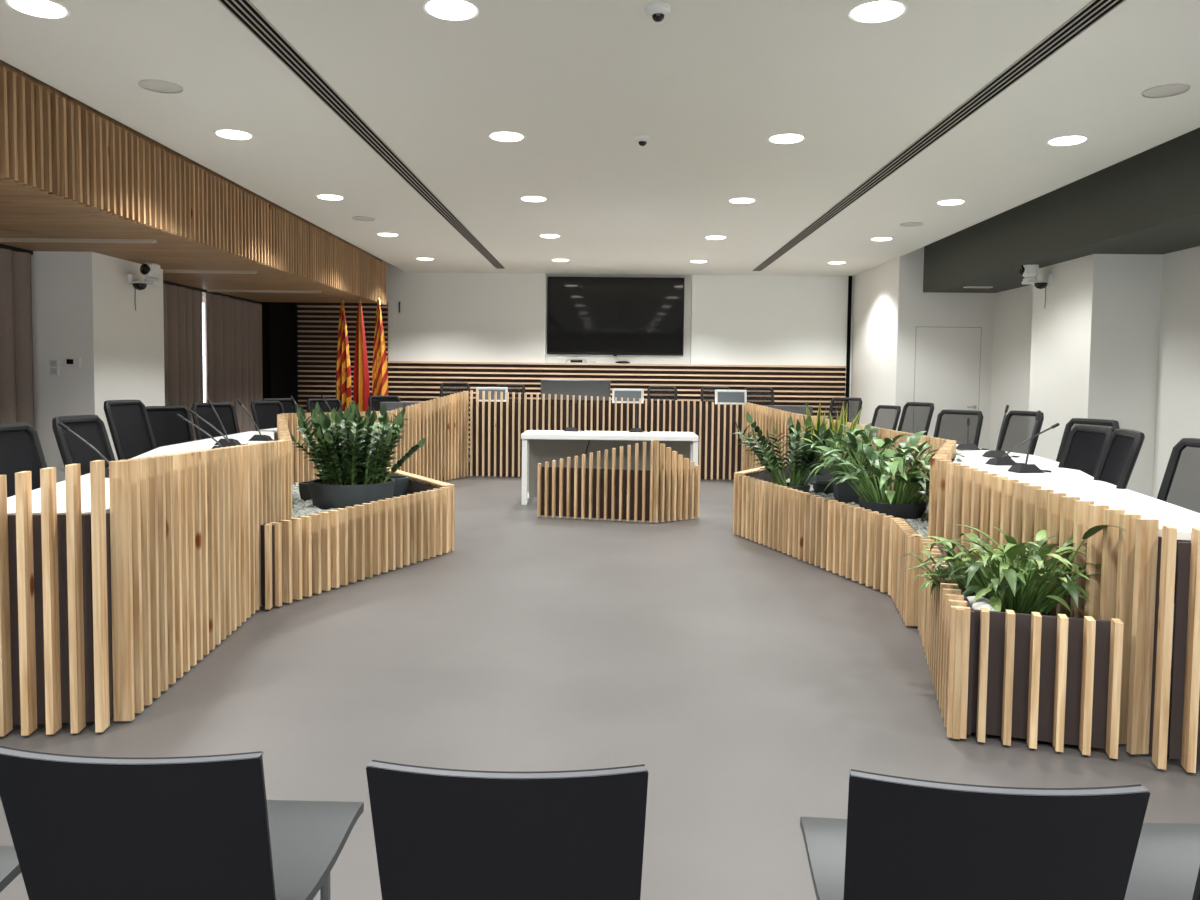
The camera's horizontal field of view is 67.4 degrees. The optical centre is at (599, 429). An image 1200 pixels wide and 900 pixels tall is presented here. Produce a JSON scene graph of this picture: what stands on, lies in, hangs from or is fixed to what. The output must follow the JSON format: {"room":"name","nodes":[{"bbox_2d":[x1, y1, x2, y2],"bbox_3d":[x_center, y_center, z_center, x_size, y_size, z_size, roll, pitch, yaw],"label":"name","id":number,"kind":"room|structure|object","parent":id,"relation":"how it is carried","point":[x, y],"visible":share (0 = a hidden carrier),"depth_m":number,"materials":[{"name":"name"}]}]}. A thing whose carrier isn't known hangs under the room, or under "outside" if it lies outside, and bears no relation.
{"room":"assembly chamber","nodes":[
{"label":"assembly chamber","id":0,"kind":"room"},
{"bbox_2d":[31,251,164,482],"bbox_3d":[-5.149,-0.547,9.079,0.860,2.800,1.320,1,3,1],"label":"wall column","id":1,"kind":"structure","parent":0,"point":[83,303],"depth_m":8.44,"materials":[{"name":"white paint"}]},
{"bbox_2d":[49,359,58,375],"bbox_3d":[-5.098,-0.581,8.406,0.085,0.160,0.019,1,3,1],"label":"light switch","id":2,"kind":"object","parent":1,"relation":"attached to","point":[54,363],"visible":1,"depth_m":8.40,"materials":[{"name":"white plastic"}]},
{"bbox_2d":[65,358,80,366],"bbox_3d":[-4.918,-0.628,8.396,0.140,0.085,0.028,1,3,1],"label":"thermostat","id":3,"kind":"object","parent":1,"relation":"attached to","point":[69,362],"visible":1,"depth_m":8.39,"materials":[{"name":"white plastic"}]},
{"bbox_2d":[128,262,160,309],"bbox_3d":[-4.571,-1.437,9.022,0.278,0.475,0.229,1,3,1],"label":"camera","id":4,"kind":"object","parent":1,"relation":"attached to","point":[150,270],"visible":1,"depth_m":8.98,"materials":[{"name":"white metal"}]},
{"bbox_2d":[382,260,691,365],"bbox_3d":[-2.275,-1.299,15.237,7.600,3.700,0.300,1,3,1],"label":"wall","id":5,"kind":"structure","parent":0,"point":[443,316],"depth_m":15.06,"materials":[{"name":"white paint"}]},
{"bbox_2d":[261,302,298,406],"bbox_3d":[-5.292,-0.742,14.509,0.440,2.600,1.240,1,3,1],"label":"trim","id":6,"kind":"structure","parent":5,"relation":"attached to","point":[280,353],"depth_m":14.26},
{"bbox_2d":[285,301,845,450],"bbox_3d":[-0.648,-0.764,15.057,9.470,2.686,0.070,1,3,1],"label":"cladding","id":7,"kind":"object","parent":5,"relation":"attached to","point":[318,323],"visible":0.33,"depth_m":15.05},
{"bbox_2d":[547,277,684,355],"bbox_3d":[0.262,-1.899,15.185,2.300,1.322,0.115,1,3,1],"label":"wall screen","id":8,"kind":"object","parent":5,"relation":"attached to","point":[614,316],"visible":1,"depth_m":15.13,"materials":[{"name":"glass"}]},
{"bbox_2d":[0,0,1199,275],"bbox_3d":[0.362,-2.160,5.938,7.490,0.120,18.100,1,3,1],"label":"ceiling","id":9,"kind":"structure","parent":0,"point":[709,83],"depth_m":5.91,"materials":[{"name":"paint"}]},
{"bbox_2d":[4,0,70,18],"bbox_3d":[-2.726,-2.044,4.366,0.276,0.010,0.276,1,3,1],"label":"recessed light","id":10,"kind":"object","parent":9,"relation":"in","point":[47,9],"visible":1,"depth_m":4.36,"materials":[{"name":"white"}]},
{"bbox_2d":[138,79,182,93],"bbox_3d":[-2.699,-2.107,5.534,0.250,0.010,0.250,1,3,1],"label":"ceiling speaker","id":11,"kind":"object","parent":9,"relation":"attached to","point":[159,86],"visible":1,"depth_m":5.52},
{"bbox_2d":[140,81,181,91],"bbox_3d":[-2.699,-2.107,5.534,0.232,0.006,0.232,1,3,1],"label":"grille","id":12,"kind":"object","parent":11,"relation":"attached to","point":[154,86],"depth_m":5.52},
{"bbox_2d":[0,60,385,304],"bbox_3d":[-4.499,-1.861,5.405,2.210,0.775,16.823,1,3,1],"label":"bulkhead","id":13,"kind":"object","parent":9,"relation":"attached to","point":[69,169],"visible":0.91,"depth_m":7.20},
{"bbox_2d":[0,244,34,428],"bbox_3d":[-5.323,-0.284,6.247,0.115,2.516,4.355,1,3,1],"label":"curtain","id":14,"kind":"object","parent":13,"relation":"hanging from","point":[16,334],"visible":0.61,"depth_m":8.16,"materials":[{"name":"brown fabric"}]},
{"bbox_2d":[0,238,156,242],"bbox_3d":[-4.497,-1.593,7.591,1.500,0.026,0.050,1,3,1],"label":"linear light","id":15,"kind":"object","parent":13,"relation":"attached to","point":[1,239],"visible":1,"depth_m":7.57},
{"bbox_2d":[0,241,152,242],"bbox_3d":[-4.497,-1.583,7.591,1.460,0.005,0.038,1,3,1],"label":"diffuser","id":16,"kind":"object","parent":15,"relation":"attached to","point":[0,241],"depth_m":7.57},
{"bbox_2d":[163,280,202,440],"bbox_3d":[-5.258,-0.531,10.832,0.117,2.516,2.098,1,3,1],"label":"curtain","id":17,"kind":"object","parent":13,"relation":"hanging from","point":[182,304],"visible":0.32,"depth_m":11.26,"materials":[{"name":"brown fabric"}]},
{"bbox_2d":[163,270,256,273],"bbox_3d":[-4.466,-1.709,9.738,1.500,0.026,0.050,1,3,1],"label":"linear light","id":18,"kind":"object","parent":13,"relation":"attached to","point":[164,271],"visible":0.64,"depth_m":9.71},
{"bbox_2d":[163,272,254,273],"bbox_3d":[-4.466,-1.698,9.738,1.460,0.005,0.038,1,3,1],"label":"diffuser","id":19,"kind":"object","parent":18,"relation":"attached to","point":[163,272],"depth_m":9.72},
{"bbox_2d":[203,289,262,432],"bbox_3d":[-5.229,-0.641,12.881,0.102,2.516,1.921,1,3,1],"label":"curtain","id":20,"kind":"object","parent":13,"relation":"hanging from","point":[233,324],"visible":0.56,"depth_m":12.89,"materials":[{"name":"brown fabric"}]},
{"bbox_2d":[207,290,320,292],"bbox_3d":[-4.435,-1.825,11.884,1.500,0.026,0.050,1,3,1],"label":"linear light","id":21,"kind":"object","parent":13,"relation":"attached to","point":[267,291],"visible":1,"depth_m":11.86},
{"bbox_2d":[209,291,318,292],"bbox_3d":[-4.435,-1.814,11.885,1.460,0.005,0.038,1,3,1],"label":"diffuser","id":22,"kind":"object","parent":21,"relation":"attached to","point":[209,291],"depth_m":11.86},
{"bbox_2d":[214,129,253,139],"bbox_3d":[-2.694,-2.165,6.623,0.276,0.010,0.276,1,3,1],"label":"recessed light","id":23,"kind":"object","parent":9,"relation":"in","point":[224,133],"visible":1,"depth_m":6.60,"materials":[{"name":"white"}]},
{"bbox_2d":[217,0,504,268],"bbox_3d":[-1.709,-2.118,5.920,0.144,0.008,17.000,1,3,1],"label":"ceiling vent","id":24,"kind":"object","parent":9,"relation":"in","point":[245,12],"visible":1,"depth_m":5.76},
{"bbox_2d":[422,0,479,20],"bbox_3d":[-0.717,-2.020,4.338,0.276,0.010,0.276,1,3,1],"label":"recessed light","id":25,"kind":"object","parent":9,"relation":"in","point":[447,10],"visible":1,"depth_m":4.33,"materials":[{"name":"white"}]},
{"bbox_2d":[488,131,524,141],"bbox_3d":[-0.684,-2.142,6.595,0.276,0.010,0.276,1,3,1],"label":"recessed light","id":26,"kind":"object","parent":9,"relation":"in","point":[503,136],"visible":1,"depth_m":6.57,"materials":[{"name":"white"}]},
{"bbox_2d":[646,3,670,21],"bbox_3d":[0.278,-1.980,4.296,0.120,0.064,0.120,1,3,1],"label":"dome camera","id":27,"kind":"object","parent":9,"relation":"attached to","point":[657,12],"visible":1,"depth_m":4.26,"materials":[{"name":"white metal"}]},
{"bbox_2d":[767,133,805,143],"bbox_3d":[1.361,-2.118,6.567,0.276,0.010,0.276,1,3,1],"label":"recessed light","id":28,"kind":"object","parent":9,"relation":"in","point":[788,138],"visible":1,"depth_m":6.54,"materials":[{"name":"white"}]},
{"bbox_2d":[848,0,907,23],"bbox_3d":[1.328,-1.996,4.310,0.276,0.010,0.276,1,3,1],"label":"recessed light","id":29,"kind":"object","parent":9,"relation":"in","point":[869,12],"visible":1,"depth_m":4.29,"materials":[{"name":"white"}]},
{"bbox_2d":[752,0,1125,270],"bbox_3d":[2.371,-2.070,5.864,0.144,0.008,17.000,1,3,1],"label":"ceiling vent","id":30,"kind":"object","parent":9,"relation":"in","point":[1095,10],"visible":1,"depth_m":5.62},
{"bbox_2d":[923,127,1199,292],"bbox_3d":[5.089,-2.000,4.676,1.400,1.040,15.660,1,3,1],"label":"bulkhead","id":31,"kind":"object","parent":9,"relation":"attached to","point":[1148,201],"visible":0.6,"depth_m":8.30,"materials":[{"name":"grey paint"}]},
{"bbox_2d":[1046,135,1088,145],"bbox_3d":[3.395,-2.094,6.538,0.276,0.010,0.276,1,3,1],"label":"recessed light","id":32,"kind":"object","parent":9,"relation":"in","point":[1076,139],"visible":1,"depth_m":6.52,"materials":[{"name":"white"}]},
{"bbox_2d":[1141,84,1189,97],"bbox_3d":[3.399,-2.033,5.410,0.250,0.010,0.250,1,3,1],"label":"ceiling speaker","id":33,"kind":"object","parent":9,"relation":"attached to","point":[1168,90],"visible":1,"depth_m":5.40},
{"bbox_2d":[0,475,1199,899],"bbox_3d":[0.072,1.120,6.169,13.400,0.100,18.600,1,3,1],"label":"floor","id":34,"kind":"structure","parent":0,"point":[748,679],"depth_m":4.00,"materials":[{"name":"concrete"}]},
{"bbox_2d":[0,846,20,892],"bbox_3d":[-1.342,0.899,1.511,0.438,0.792,0.611,1,3,1],"label":"chair","id":35,"kind":"object","parent":34,"relation":"on","point":[10,869],"visible":0.52,"depth_m":1.73,"materials":[{"name":"grey metal"}]},
{"bbox_2d":[0,423,47,497],"bbox_3d":[-2.682,0.557,4.500,0.772,1.160,0.659,1,3,6],"label":"office chair","id":36,"kind":"object","parent":34,"relation":"on","point":[21,450],"visible":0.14,"depth_m":4.62,"materials":[{"name":"black plastic"}]},
{"bbox_2d":[52,415,115,475],"bbox_3d":[-2.749,0.501,5.324,0.772,1.160,0.659,1,3,1],"label":"office chair","id":37,"kind":"object","parent":34,"relation":"on","point":[91,428],"visible":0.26,"depth_m":5.32,"materials":[{"name":"black plastic"}]},
{"bbox_2d":[104,400,156,460],"bbox_3d":[-3.464,0.350,7.144,0.772,1.160,0.659,1,3,8],"label":"office chair","id":38,"kind":"object","parent":34,"relation":"on","point":[129,425],"visible":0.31,"depth_m":7.18,"materials":[{"name":"black plastic"}]},
{"bbox_2d":[0,414,291,736],"bbox_3d":[-2.704,0.500,6.232,1.198,1.070,5.762,0,3,-5],"label":"desk","id":39,"kind":"object","parent":34,"relation":"on","point":[112,588],"visible":0.83,"depth_m":3.61,"materials":[{"name":"brown wood"}]},
{"bbox_2d":[58,422,108,477],"bbox_3d":[-2.678,0.109,4.808,0.496,0.285,0.131,1,3,5],"label":"gooseneck microphone","id":40,"kind":"object","parent":39,"relation":"on","point":[60,424],"visible":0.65,"depth_m":4.82,"materials":[{"name":"black plastic"}]},
{"bbox_2d":[176,414,228,448],"bbox_3d":[-2.786,0.027,6.408,0.518,0.272,0.131,1,3,5],"label":"gooseneck microphone","id":41,"kind":"object","parent":39,"relation":"on","point":[177,415],"visible":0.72,"depth_m":6.42,"materials":[{"name":"black plastic"}]},
{"bbox_2d":[190,410,240,446],"bbox_3d":[-2.870,0.000,6.777,0.496,0.285,0.131,1,3,5],"label":"gooseneck microphone","id":42,"kind":"object","parent":39,"relation":"on","point":[228,443],"visible":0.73,"depth_m":6.78,"materials":[{"name":"black plastic"}]},
{"bbox_2d":[207,399,247,444],"bbox_3d":[-2.985,-0.059,7.141,0.400,0.356,0.160,1,3,14],"label":"gooseneck microphone","id":43,"kind":"object","parent":39,"relation":"on","point":[221,440],"visible":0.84,"depth_m":7.15,"materials":[{"name":"black plastic"}]},
{"bbox_2d":[237,400,276,440],"bbox_3d":[-2.933,-0.080,7.662,0.431,0.343,0.155,1,3,13],"label":"gooseneck microphone","id":44,"kind":"object","parent":39,"relation":"on","point":[260,437],"visible":0.94,"depth_m":7.63,"materials":[{"name":"black plastic"}]},
{"bbox_2d":[145,406,194,447],"bbox_3d":[-3.799,0.375,8.192,0.772,1.160,0.659,3,4,39],"label":"office chair","id":45,"kind":"object","parent":34,"relation":"on","point":[167,428],"visible":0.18,"depth_m":8.40,"materials":[{"name":"fabric"}]},
{"bbox_2d":[0,746,363,899],"bbox_3d":[-0.752,0.894,1.717,0.438,0.792,0.611,1,3,1],"label":"chair","id":46,"kind":"object","parent":34,"relation":"on","point":[81,827],"visible":1,"depth_m":1.45,"materials":[{"name":"black plastic"}]},
{"bbox_2d":[191,402,239,439],"bbox_3d":[-3.524,0.327,8.680,0.772,1.160,0.659,3,4,33],"label":"office chair","id":47,"kind":"object","parent":34,"relation":"on","point":[226,411],"visible":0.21,"depth_m":8.84,"materials":[{"name":"black plastic"}]},
{"bbox_2d":[250,401,283,430],"bbox_3d":[-3.533,0.261,10.214,0.772,1.160,0.659,2,3,25],"label":"office chair","id":48,"kind":"object","parent":34,"relation":"on","point":[264,413],"visible":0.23,"depth_m":10.31,"materials":[{"name":"black plastic"}]},
{"bbox_2d":[262,398,296,412],"bbox_3d":[-3.735,0.207,10.948,0.772,1.160,0.659,3,4,41],"label":"office chair","id":49,"kind":"object","parent":34,"relation":"on","point":[289,406],"visible":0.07,"depth_m":11.22,"materials":[{"name":"black plastic"}]},
{"bbox_2d":[306,398,342,412],"bbox_3d":[-3.383,0.193,11.458,0.659,1.160,0.772,-2,4,-39],"label":"office chair","id":50,"kind":"object","parent":34,"relation":"on","point":[332,402],"visible":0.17,"depth_m":11.71,"materials":[{"name":"black plastic"}]},
{"bbox_2d":[336,298,350,411],"bbox_3d":[-3.695,-0.612,12.940,0.320,2.545,0.320,1,3,1],"label":"flag","id":51,"kind":"object","parent":34,"relation":"on","point":[343,367],"visible":0.88,"depth_m":12.87,"materials":[{"name":"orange fabric"}]},
{"bbox_2d":[260,467,454,609],"bbox_3d":[-1.756,0.701,7.436,1.110,0.536,4.047,0,3,-7],"label":"planter box","id":52,"kind":"object","parent":34,"relation":"on","point":[301,556],"visible":0.86,"depth_m":6.14,"materials":[{"name":"brown wood"}]},
{"bbox_2d":[292,482,406,517],"bbox_3d":[-2.021,0.633,7.443,1.214,0.108,3.656,0,3,-18],"label":"gravel","id":53,"kind":"object","parent":52,"relation":"in","point":[300,507],"visible":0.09,"depth_m":7.08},
{"bbox_2d":[299,481,311,500],"bbox_3d":[-2.403,0.518,7.524,0.220,0.150,0.220,1,3,1],"label":"plant pot","id":54,"kind":"object","parent":53,"relation":"on","point":[304,487],"visible":0.3,"depth_m":7.43,"materials":[{"name":"plastic"}]},
{"bbox_2d":[289,401,425,509],"bbox_3d":[-1.970,0.192,7.238,0.932,0.843,0.986,1,3,13],"label":"potted plant","id":55,"kind":"object","parent":53,"relation":"on","point":[351,462],"visible":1,"depth_m":7.03,"materials":[{"name":"green plant"}]},
{"bbox_2d":[386,475,408,496],"bbox_3d":[-1.818,0.498,7.825,0.310,0.170,0.310,1,3,1],"label":"plant pot","id":56,"kind":"object","parent":53,"relation":"on","point":[401,482],"visible":0.41,"depth_m":7.74,"materials":[{"name":"plastic"}]},
{"bbox_2d":[353,299,369,411],"bbox_3d":[-3.445,-0.609,12.937,0.320,2.545,0.320,1,3,1],"label":"flag","id":57,"kind":"object","parent":34,"relation":"on","point":[361,385],"visible":0.77,"depth_m":12.88,"materials":[{"name":"red fabric"}]},
{"bbox_2d":[259,391,468,484],"bbox_3d":[-2.932,0.150,11.132,0.844,1.235,3.999,2,3,19],"label":"desk","id":58,"kind":"object","parent":34,"relation":"on","point":[443,456],"visible":0.44,"depth_m":11.95,"materials":[{"name":"brown wood"}]},
{"bbox_2d":[380,402,420,410],"bbox_3d":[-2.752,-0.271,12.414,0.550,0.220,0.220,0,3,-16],"label":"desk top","id":59,"kind":"object","parent":58,"relation":"on","point":[390,406],"visible":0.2,"depth_m":12.35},
{"bbox_2d":[372,299,387,395],"bbox_3d":[-3.175,-0.606,12.933,0.320,2.545,0.320,1,3,1],"label":"flag","id":60,"kind":"object","parent":34,"relation":"on","point":[380,368],"visible":0.77,"depth_m":12.88,"materials":[{"name":"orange fabric"}]},
{"bbox_2d":[368,395,400,410],"bbox_3d":[-2.849,0.119,12.383,0.659,1.160,0.772,-1,4,-34],"label":"office chair","id":61,"kind":"object","parent":34,"relation":"on","point":[374,401],"visible":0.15,"depth_m":12.59,"materials":[{"name":"black plastic"}]},
{"bbox_2d":[366,760,647,899],"bbox_3d":[-0.144,0.903,1.682,0.438,0.792,0.611,1,3,1],"label":"chair","id":62,"kind":"object","parent":34,"relation":"on","point":[440,833],"visible":1,"depth_m":1.40,"materials":[{"name":"black plastic"}]},
{"bbox_2d":[468,451,743,475],"bbox_3d":[0.188,0.542,14.098,7.600,0.200,2.000,1,3,1],"label":"dais","id":63,"kind":"object","parent":34,"relation":"on","point":[468,451],"depth_m":13.13,"materials":[{"name":"plastic"}]},
{"bbox_2d":[440,382,469,457],"bbox_3d":[-2.307,-0.151,13.963,0.659,1.160,0.772,1,3,1],"label":"office chair","id":64,"kind":"object","parent":63,"relation":"on","point":[443,383],"visible":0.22,"depth_m":14.25,"materials":[{"name":"black plastic"}]},
{"bbox_2d":[647,386,676,402],"bbox_3d":[0.972,-0.092,13.918,0.659,1.160,0.772,1,3,1],"label":"office chair","id":65,"kind":"object","parent":63,"relation":"on","point":[650,387],"visible":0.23,"depth_m":14.21,"materials":[{"name":"black plastic"}]},
{"bbox_2d":[743,387,773,460],"bbox_3d":[2.492,-0.074,13.897,0.659,1.160,0.772,1,3,1],"label":"office chair","id":66,"kind":"object","parent":63,"relation":"on","point":[746,388],"visible":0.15,"depth_m":14.19,"materials":[{"name":"black plastic"}]},
{"bbox_2d":[470,390,744,479],"bbox_3d":[0.098,0.059,13.222,3.911,1.233,0.800,1,3,1],"label":"desk","id":67,"kind":"object","parent":34,"relation":"on","point":[496,428],"visible":0.59,"depth_m":12.89,"materials":[{"name":"brown wood"}]},
{"bbox_2d":[476,387,507,401],"bbox_3d":[-1.585,-0.505,13.186,0.460,0.230,0.220,0,3,-8],"label":"monitor","id":68,"kind":"object","parent":67,"relation":"on","point":[504,390],"visible":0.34,"depth_m":13.15,"materials":[{"name":"silver metal"}]},
{"bbox_2d":[541,380,610,402],"bbox_3d":[-0.360,-0.558,13.316,1.030,0.350,0.220,1,3,1],"label":"monitor","id":69,"kind":"object","parent":67,"relation":"on","point":[601,388],"visible":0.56,"depth_m":13.27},
{"bbox_2d":[612,389,643,402],"bbox_3d":[0.410,-0.481,13.159,0.460,0.230,0.220,1,3,8],"label":"monitor","id":70,"kind":"object","parent":67,"relation":"on","point":[619,393],"visible":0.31,"depth_m":13.12,"materials":[{"name":"silver metal"}]},
{"bbox_2d":[715,390,746,404],"bbox_3d":[1.906,-0.464,13.138,0.460,0.230,0.220,1,3,-2],"label":"monitor","id":71,"kind":"object","parent":67,"relation":"on","point":[722,396],"visible":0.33,"depth_m":13.10,"materials":[{"name":"silver metal"}]},
{"bbox_2d":[521,430,698,504],"bbox_3d":[0.109,0.439,10.438,1.980,0.800,0.780,1,3,1],"label":"table","id":72,"kind":"object","parent":34,"relation":"on","point":[538,446],"visible":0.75,"depth_m":10.34,"materials":[{"name":"white laminate"}]},
{"bbox_2d":[537,440,699,522],"bbox_3d":[0.192,0.496,9.041,1.655,0.813,0.406,1,3,1],"label":"slatted screen","id":73,"kind":"object","parent":34,"relation":"on","point":[655,495],"visible":1,"depth_m":9.01,"materials":[{"name":"brown wood"}]},
{"bbox_2d":[733,462,923,625],"bbox_3d":[1.688,0.710,7.734,1.040,0.561,5.101,1,3,7],"label":"planter box","id":74,"kind":"object","parent":34,"relation":"on","point":[864,546],"visible":0.84,"depth_m":6.65,"materials":[{"name":"brown wood"}]},
{"bbox_2d":[786,478,928,538],"bbox_3d":[2.029,0.629,7.598,1.264,0.108,4.647,0,3,-4],"label":"gravel","id":75,"kind":"object","parent":74,"relation":"in","point":[920,525],"visible":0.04,"depth_m":6.53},
{"bbox_2d":[730,412,847,491],"bbox_3d":[1.701,0.213,7.928,0.894,0.726,0.790,-1,4,-29],"label":"potted plant","id":76,"kind":"object","parent":75,"relation":"on","point":[768,459],"visible":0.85,"depth_m":7.87,"materials":[{"name":"green plant"}]},
{"bbox_2d":[812,481,833,493],"bbox_3d":[2.026,0.523,8.061,0.240,0.100,0.240,1,3,1],"label":"plant pot","id":77,"kind":"object","parent":75,"relation":"on","point":[818,486],"visible":0.67,"depth_m":7.97,"materials":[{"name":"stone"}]},
{"bbox_2d":[803,400,862,484],"bbox_3d":[2.242,0.126,8.630,0.589,0.837,0.440,1,3,1],"label":"potted plant","id":78,"kind":"object","parent":75,"relation":"on","point":[843,417],"visible":0.27,"depth_m":8.59,"materials":[{"name":"green plant"}]},
{"bbox_2d":[788,423,929,503],"bbox_3d":[2.176,0.275,7.539,1.243,0.654,1.220,1,3,1],"label":"potted plant","id":79,"kind":"object","parent":75,"relation":"on","point":[843,492],"visible":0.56,"depth_m":7.36,"materials":[{"name":"green plant"}]},
{"bbox_2d":[807,431,968,518],"bbox_3d":[2.181,0.331,6.673,1.258,0.637,1.261,1,3,1],"label":"potted plant","id":80,"kind":"object","parent":75,"relation":"on","point":[897,502],"visible":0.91,"depth_m":6.59,"materials":[{"name":"green plant"}]},
{"bbox_2d":[828,397,861,423],"bbox_3d":[3.127,0.151,12.078,0.659,1.160,0.772,4,4,45],"label":"office chair","id":81,"kind":"object","parent":34,"relation":"on","point":[834,398],"visible":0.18,"depth_m":12.31,"materials":[{"name":"black plastic"}]},
{"bbox_2d":[743,403,987,503],"bbox_3d":[2.876,0.329,10.115,0.965,1.115,5.735,0,3,-7],"label":"desk","id":82,"kind":"object","parent":34,"relation":"on","point":[766,418],"visible":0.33,"depth_m":11.77,"materials":[{"name":"brown wood"}]},
{"bbox_2d":[762,405,812,415],"bbox_3d":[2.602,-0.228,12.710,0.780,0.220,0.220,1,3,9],"label":"tabletop","id":83,"kind":"object","parent":82,"relation":"on","point":[793,409],"visible":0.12,"depth_m":12.64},
{"bbox_2d":[956,418,988,449],"bbox_3d":[3.041,0.037,7.344,0.249,0.257,0.157,1,3,1],"label":"gooseneck microphone","id":84,"kind":"object","parent":82,"relation":"on","point":[967,446],"visible":1,"depth_m":7.32,"materials":[{"name":"black plastic"}]},
{"bbox_2d":[871,405,900,429],"bbox_3d":[3.179,0.289,10.840,0.772,1.160,0.659,0,3,-19],"label":"office chair","id":85,"kind":"object","parent":34,"relation":"on","point":[878,407],"visible":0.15,"depth_m":10.91,"materials":[{"name":"black plastic"}]},
{"bbox_2d":[897,402,933,435],"bbox_3d":[3.220,0.281,9.879,0.772,1.160,0.659,-1,3,-21],"label":"office chair","id":86,"kind":"object","parent":34,"relation":"on","point":[931,405],"visible":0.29,"depth_m":9.95,"materials":[{"name":"black plastic"}]},
{"bbox_2d":[933,410,982,446],"bbox_3d":[3.209,0.400,8.514,0.772,1.160,0.659,-2,4,-37],"label":"office chair","id":87,"kind":"object","parent":34,"relation":"on","point":[962,412],"visible":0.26,"depth_m":8.65,"materials":[{"name":"black plastic"}]},
{"bbox_2d":[800,769,1149,899],"bbox_3d":[0.622,0.913,1.647,0.438,0.792,0.611,1,3,6],"label":"chair","id":88,"kind":"object","parent":34,"relation":"on","point":[900,838],"visible":1,"depth_m":1.36,"materials":[{"name":"black plastic"}]},
{"bbox_2d":[918,539,1123,758],"bbox_3d":[1.679,0.921,4.219,0.593,0.518,1.745,1,3,1],"label":"planter box","id":89,"kind":"object","parent":34,"relation":"on","point":[1035,676],"visible":0.93,"depth_m":3.49,"materials":[{"name":"brown wood"}]},
{"bbox_2d":[901,524,1127,614],"bbox_3d":[1.819,0.573,3.897,0.887,0.449,1.002,1,3,1],"label":"leafy plant","id":90,"kind":"object","parent":89,"relation":"on","point":[1008,585],"visible":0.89,"depth_m":3.78,"materials":[{"name":"green plant"}]},
{"bbox_2d":[998,410,1043,454],"bbox_3d":[3.397,0.417,7.853,0.772,1.160,0.659,0,3,-12],"label":"office chair","id":91,"kind":"object","parent":34,"relation":"on","point":[1014,412],"visible":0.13,"depth_m":7.89,"materials":[{"name":"black plastic"}]},
{"bbox_2d":[928,440,1199,772],"bbox_3d":[2.488,0.654,5.231,1.212,0.985,4.287,1,3,7],"label":"desk","id":92,"kind":"object","parent":34,"relation":"on","point":[1136,584],"visible":0.59,"depth_m":3.55,"materials":[{"name":"brown wood"}]},
{"bbox_2d":[982,405,1019,457],"bbox_3d":[2.962,0.010,6.648,0.249,0.383,0.207,1,3,1],"label":"gooseneck microphone","id":93,"kind":"object","parent":92,"relation":"on","point":[996,453],"visible":0.98,"depth_m":6.61,"materials":[{"name":"black plastic"}]},
{"bbox_2d":[985,423,1058,464],"bbox_3d":[2.868,0.096,6.028,0.547,0.278,0.142,0,3,-11],"label":"gooseneck microphone","id":94,"kind":"object","parent":92,"relation":"on","point":[1003,460],"visible":0.9,"depth_m":5.99,"materials":[{"name":"black plastic"}]},
{"bbox_2d":[1008,410,1051,472],"bbox_3d":[2.644,0.072,5.501,0.249,0.376,0.146,0,3,-11],"label":"gooseneck microphone","id":95,"kind":"object","parent":92,"relation":"on","point":[1021,468],"visible":1,"depth_m":5.48,"materials":[{"name":"black plastic"}]},
{"bbox_2d":[1058,425,1113,476],"bbox_3d":[2.738,0.554,5.660,0.772,1.160,0.659,1,3,1],"label":"office chair","id":96,"kind":"object","parent":34,"relation":"on","point":[1085,445],"visible":0.2,"depth_m":5.68,"materials":[{"name":"black plastic"}]},
{"bbox_2d":[1056,418,1119,461],"bbox_3d":[3.272,0.504,6.508,0.772,1.160,0.659,0,3,-16],"label":"office chair","id":97,"kind":"object","parent":34,"relation":"on","point":[1115,424],"visible":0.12,"depth_m":6.70,"materials":[{"name":"black plastic"}]},
{"bbox_2d":[1093,429,1144,488],"bbox_3d":[2.517,0.573,4.972,0.772,1.160,0.659,1,3,15],"label":"office chair","id":98,"kind":"object","parent":34,"relation":"on","point":[1122,449],"visible":0.25,"depth_m":4.92,"materials":[{"name":"black plastic"}]},
{"bbox_2d":[1124,823,1199,899],"bbox_3d":[1.167,0.918,1.656,0.438,0.792,0.611,1,3,1],"label":"chair","id":99,"kind":"object","parent":34,"relation":"on","point":[1166,864],"visible":0.42,"depth_m":1.80,"materials":[{"name":"grey metal"}]},
{"bbox_2d":[1157,438,1199,676],"bbox_3d":[2.508,0.626,4.176,0.772,1.160,0.659,0,3,-5],"label":"office chair","id":100,"kind":"object","parent":34,"relation":"on","point":[1176,452],"visible":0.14,"depth_m":4.37,"materials":[{"name":"black plastic"}]},
{"bbox_2d":[690,275,853,422],"bbox_3d":[2.884,-1.239,15.165,2.720,3.700,0.300,1,3,1],"label":"wall panel","id":101,"kind":"object","parent":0,"point":[736,319],"visible":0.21,"depth_m":14.98,"materials":[{"name":"white paint"}]},
{"bbox_2d":[850,246,1199,540],"bbox_3d":[4.976,-0.715,5.899,1.830,3.700,18.200,1,3,1],"label":"wall","id":102,"kind":"structure","parent":0,"point":[1116,337],"depth_m":9.16,"materials":[{"name":"white paint"}]},
{"bbox_2d":[845,276,851,421],"bbox_3d":[4.130,-1.065,14.986,0.050,3.000,0.050,1,3,1],"label":"trim","id":103,"kind":"structure","parent":102,"relation":"attached to","point":[849,277],"depth_m":14.95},
{"bbox_2d":[913,327,981,444],"bbox_3d":[4.859,-0.330,12.597,0.912,2.206,0.080,1,3,1],"label":"door","id":104,"kind":"structure","parent":102,"relation":"in","point":[947,359],"depth_m":12.61,"materials":[{"name":"white paint"}]},
{"bbox_2d":[1020,265,1051,307],"bbox_3d":[4.640,-1.536,9.583,0.303,0.475,0.225,1,3,1],"label":"camera","id":105,"kind":"object","parent":102,"relation":"attached to","point":[1029,272],"visible":0.96,"depth_m":9.55,"materials":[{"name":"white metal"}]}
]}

